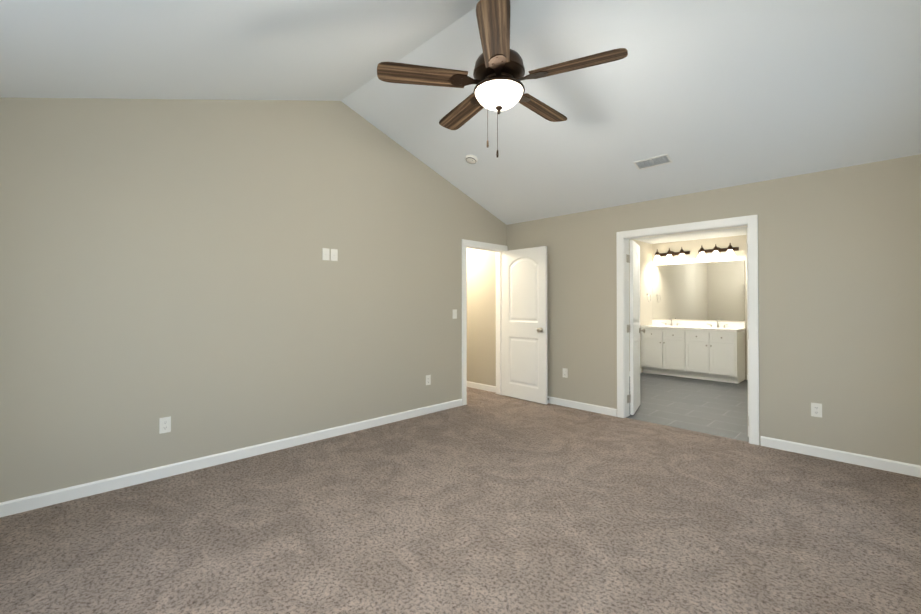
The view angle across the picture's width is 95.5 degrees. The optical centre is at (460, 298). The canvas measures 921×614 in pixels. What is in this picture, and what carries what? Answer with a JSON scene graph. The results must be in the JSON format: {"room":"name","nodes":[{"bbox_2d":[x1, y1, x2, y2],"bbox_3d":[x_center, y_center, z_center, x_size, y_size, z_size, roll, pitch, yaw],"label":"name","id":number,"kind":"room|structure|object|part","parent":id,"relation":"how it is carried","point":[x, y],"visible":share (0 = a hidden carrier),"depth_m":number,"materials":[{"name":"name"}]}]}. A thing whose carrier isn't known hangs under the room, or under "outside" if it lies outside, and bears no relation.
{"room":"empty bedroom","nodes":[
{"label":"empty bedroom","id":0,"kind":"room"},
{"bbox_2d":[0,98,506,502],"bbox_3d":[-1.270,-0.372,4.120,5.280,3.410,0.120,1,-1,-45],"label":"wall","id":1,"kind":"structure","parent":0,"point":[160,258],"depth_m":3.31,"materials":[{"name":"beige paint"}]},
{"bbox_2d":[159,416,170,433],"bbox_3d":[-2.195,0.938,3.107,0.070,0.114,0.007,1,-1,-45],"label":"electrical outlet","id":2,"kind":"object","parent":1,"relation":"attached to","point":[164,424],"visible":1,"depth_m":3.11,"materials":[{"name":"white plastic"}]},
{"bbox_2d":[0,399,461,516],"bbox_3d":[-1.501,1.287,3.782,4.260,0.085,0.014,1,-1,-45],"label":"baseboard","id":3,"kind":"structure","parent":1,"relation":"attached to","point":[23,504],"depth_m":3.21,"materials":[{"name":"white wood"}]},
{"bbox_2d":[322,248,329,259],"bbox_3d":[-1.287,-0.429,4.009,0.070,0.114,0.014,1,-1,-45],"label":"outlet","id":4,"kind":"object","parent":1,"relation":"attached to","point":[325,253],"visible":1,"depth_m":4.01,"materials":[{"name":"white plastic"}]},
{"bbox_2d":[331,249,337,260],"bbox_3d":[-1.226,-0.428,4.069,0.070,0.114,0.014,1,-1,-45],"label":"outlet","id":5,"kind":"object","parent":1,"relation":"attached to","point":[334,254],"visible":1,"depth_m":4.07,"materials":[{"name":"white plastic"}]},
{"bbox_2d":[426,375,430,384],"bbox_3d":[-0.377,0.950,4.896,0.070,0.114,0.007,1,-1,-45],"label":"electrical outlet","id":6,"kind":"object","parent":1,"relation":"attached to","point":[428,379],"visible":1,"depth_m":4.89,"materials":[{"name":"white plastic"}]},
{"bbox_2d":[453,309,456,318],"bbox_3d":[-0.068,0.188,5.202,0.070,0.114,0.016,1,-1,-45],"label":"light switch","id":7,"kind":"object","parent":1,"relation":"attached to","point":[454,313],"visible":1,"depth_m":5.20,"materials":[{"name":"white plastic"}]},
{"bbox_2d":[462,239,507,405],"bbox_3d":[0.289,0.297,5.649,0.899,2.101,0.162,1,-1,-45],"label":"door frame","id":8,"kind":"structure","parent":1,"relation":"attached to","point":[496,248],"depth_m":5.78,"materials":[{"name":"white wood"}]},
{"bbox_2d":[0,387,920,613],"bbox_3d":[-0.817,1.378,3.657,5.300,0.100,7.390,1,-1,-45],"label":"floor carpet","id":9,"kind":"object","parent":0,"point":[484,502],"visible":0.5,"depth_m":2.38,"materials":[{"name":"brown carpet"}]},
{"bbox_2d":[0,0,920,224],"bbox_3d":[0.270,-1.587,2.652,5.160,1.010,4.150,1,-1,-45],"label":"ceiling","id":10,"kind":"structure","parent":0,"point":[706,95],"depth_m":2.94,"materials":[{"name":"white paint"}]},
{"bbox_2d":[465,154,477,163],"bbox_3d":[0.119,-1.517,4.550,0.132,0.071,0.136,1,-1,-45],"label":"smoke detector","id":11,"kind":"object","parent":10,"relation":"attached to","point":[471,159],"visible":1,"depth_m":4.52,"materials":[{"name":"white plastic"}]},
{"bbox_2d":[377,0,627,157],"bbox_3d":[0.280,-1.436,2.717,1.424,1.120,1.474,1,-1,-45],"label":"ceiling fan","id":12,"kind":"object","parent":10,"relation":"hanging from","point":[499,72],"visible":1,"depth_m":2.56,"materials":[{"name":"brown wood"}]},
{"bbox_3d":[-0.173,-1.380,2.598,0.681,0.040,0.164,0,-1,-10],"label":"blade","id":13,"kind":"part","parent":12,"relation":"part of","materials":[{"name":"brown wood"}]},
{"bbox_3d":[0.044,-1.376,3.049,0.164,0.040,0.681,0,-1,-28],"label":"blade","id":14,"kind":"part","parent":12,"relation":"part of","materials":[{"name":"brown wood"}]},
{"bbox_3d":[0.190,-1.384,2.253,0.164,0.040,0.681,0,-1,8],"label":"blade","id":15,"kind":"part","parent":12,"relation":"part of","materials":[{"name":"brown wood"}]},
{"bbox_3d":[0.246,-1.278,2.674,0.312,0.112,0.312,1,-1,-45],"label":"lamp shade","id":16,"kind":"part","parent":12,"relation":"part of","materials":[{"name":"white glass"}]},
{"bbox_3d":[0.539,-1.377,2.983,0.164,0.040,0.681,-1,-1,44],"label":"blade","id":17,"kind":"part","parent":12,"relation":"part of","materials":[{"name":"brown wood"}]},
{"bbox_3d":[0.630,-1.381,2.491,0.681,0.040,0.164,0,-1,26],"label":"blade","id":18,"kind":"part","parent":12,"relation":"part of","materials":[{"name":"brown wood"}]},
{"bbox_2d":[633,154,672,169],"bbox_3d":[1.794,-1.277,3.907,0.130,0.050,0.310,1,-1,-45],"label":"ceiling vent","id":19,"kind":"object","parent":10,"relation":"in","point":[653,162],"visible":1,"depth_m":3.90,"materials":[{"name":"white metal"}]},
{"bbox_2d":[629,239,651,372],"bbox_3d":[2.440,0.080,6.953,3.750,2.560,0.120,1,-1,-45],"label":"wall","id":20,"kind":"structure","parent":0,"point":[645,280],"depth_m":7.89,"materials":[{"name":"beige paint"}]},
{"bbox_2d":[634,227,747,243],"bbox_3d":[3.394,-1.150,5.911,3.630,0.120,2.720,1,-1,-45],"label":"ceiling","id":21,"kind":"structure","parent":0,"point":[702,235],"depth_m":7.22,"materials":[{"name":"white paint"}]},
{"bbox_2d":[467,154,920,465],"bbox_3d":[1.100,0.066,5.557,0.120,2.560,7.390,1,-1,-45],"label":"wall","id":22,"kind":"structure","parent":0,"point":[839,277],"depth_m":3.59,"materials":[{"name":"beige paint"}]},
{"bbox_2d":[467,381,495,391],"bbox_3d":[-0.446,1.318,7.019,0.014,0.085,2.880,1,-1,-45],"label":"baseboard","id":23,"kind":"structure","parent":22,"relation":"attached to","point":[469,384],"depth_m":6.24,"materials":[{"name":"white wood"}]},
{"bbox_2d":[503,246,547,403],"bbox_3d":[0.840,0.333,5.566,0.173,2.000,0.747,0,-1,-42],"label":"hall door","id":24,"kind":"structure","parent":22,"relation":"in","point":[525,368],"depth_m":5.52,"materials":[{"name":"white wood"}]},
{"bbox_2d":[563,368,567,377],"bbox_3d":[1.311,0.928,5.244,0.007,0.114,0.070,1,-1,-45],"label":"electrical outlet","id":25,"kind":"object","parent":22,"relation":"attached to","point":[565,372],"visible":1,"depth_m":5.24,"materials":[{"name":"white plastic"}]},
{"bbox_2d":[548,396,616,416],"bbox_3d":[1.213,1.302,5.334,0.014,0.085,1.610,1,-1,-45],"label":"baseboard","id":26,"kind":"structure","parent":22,"relation":"attached to","point":[558,401],"depth_m":5.05,"materials":[{"name":"white wood"}]},
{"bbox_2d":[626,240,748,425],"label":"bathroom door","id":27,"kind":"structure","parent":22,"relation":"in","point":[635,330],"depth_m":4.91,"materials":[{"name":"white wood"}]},
{"bbox_3d":[2.303,0.335,4.339,0.140,1.690,1.172,1,-1,-45],"label":"bathroom door hinge","id":28,"kind":"part","parent":27,"relation":"part of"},
{"bbox_2d":[616,215,758,444],"bbox_3d":[2.300,0.284,4.337,0.162,2.101,1.332,1,-1,-45],"label":"door frame","id":29,"kind":"structure","parent":22,"relation":"attached to","point":[750,222],"depth_m":4.17,"materials":[{"name":"white wood"}]},
{"bbox_2d":[747,228,748,436],"bbox_3d":[3.007,0.319,4.133,0.581,2.000,0.173,0,-1,-30],"label":"bathroom door","id":30,"kind":"structure","parent":22,"relation":"in","point":[747,330],"depth_m":4.00,"materials":[{"name":"white wood"}]},
{"bbox_2d":[811,403,821,417],"bbox_3d":[3.001,0.937,3.526,0.007,0.114,0.070,1,-1,-45],"label":"electrical outlet","id":31,"kind":"object","parent":22,"relation":"attached to","point":[816,409],"visible":1,"depth_m":3.52,"materials":[{"name":"white plastic"}]},
{"bbox_2d":[760,436,920,477],"bbox_3d":[3.128,1.283,3.388,0.014,0.085,1.150,1,-1,-45],"label":"baseboard","id":32,"kind":"structure","parent":22,"relation":"attached to","point":[837,455],"depth_m":3.39,"materials":[{"name":"white wood"}]},
{"bbox_2d":[652,235,747,379],"bbox_3d":[4.772,0.082,7.171,0.120,2.560,2.840,1,-1,-45],"label":"wall","id":33,"kind":"structure","parent":0,"point":[693,247],"depth_m":7.45,"materials":[{"name":"beige paint"}]},
{"bbox_2d":[653,247,689,261],"bbox_3d":[3.911,-0.829,7.806,0.231,0.236,0.620,1,-1,-45],"label":"sconce","id":34,"kind":"object","parent":33,"relation":"attached to","point":[681,253],"visible":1,"depth_m":7.77,"materials":[{"name":"white glass"}]},
{"bbox_2d":[652,318,743,325],"bbox_3d":[4.257,0.448,7.586,0.020,0.100,1.515,1,-1,-45],"label":"backsplash","id":35,"kind":"structure","parent":33,"relation":"attached to","point":[668,322],"depth_m":7.61,"materials":[{"name":"white stone"}]},
{"bbox_2d":[652,260,744,320],"bbox_3d":[4.264,-0.139,7.597,0.006,1.030,1.515,1,-1,-45],"label":"vanity mirror","id":36,"kind":"object","parent":33,"relation":"attached to","point":[704,291],"visible":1,"depth_m":7.54,"materials":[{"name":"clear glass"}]},
{"bbox_2d":[697,243,738,258],"bbox_3d":[4.444,-0.834,7.264,0.231,0.236,0.620,1,-1,-45],"label":"sconce","id":37,"kind":"object","parent":33,"relation":"attached to","point":[716,250],"visible":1,"depth_m":7.24,"materials":[{"name":"white glass"}]},
{"label":"outside","id":38,"kind":"structure","parent":0,"visible":0},
{"bbox_2d":[626,372,748,441],"bbox_3d":[3.401,1.400,5.893,3.850,0.100,2.960,1,-1,-45],"label":"floor","id":39,"kind":"structure","parent":38,"point":[716,408],"depth_m":5.27,"materials":[{"name":"grey tile"}]},
{"bbox_2d":[640,326,744,382],"bbox_3d":[4.054,0.949,7.381,0.591,0.830,1.515,1,-1,-45],"label":"bathroom vanity","id":40,"kind":"object","parent":39,"relation":"on","point":[710,350],"depth_m":7.09,"materials":[{"name":"white wood"}]},
{"bbox_2d":[660,326,743,333],"bbox_3d":[4.064,0.515,7.386,0.575,0.038,1.527,1,-1,-45],"label":"countertop","id":41,"kind":"structure","parent":40,"relation":"on","point":[737,328],"depth_m":7.22,"materials":[{"name":"white stone"}]}
]}

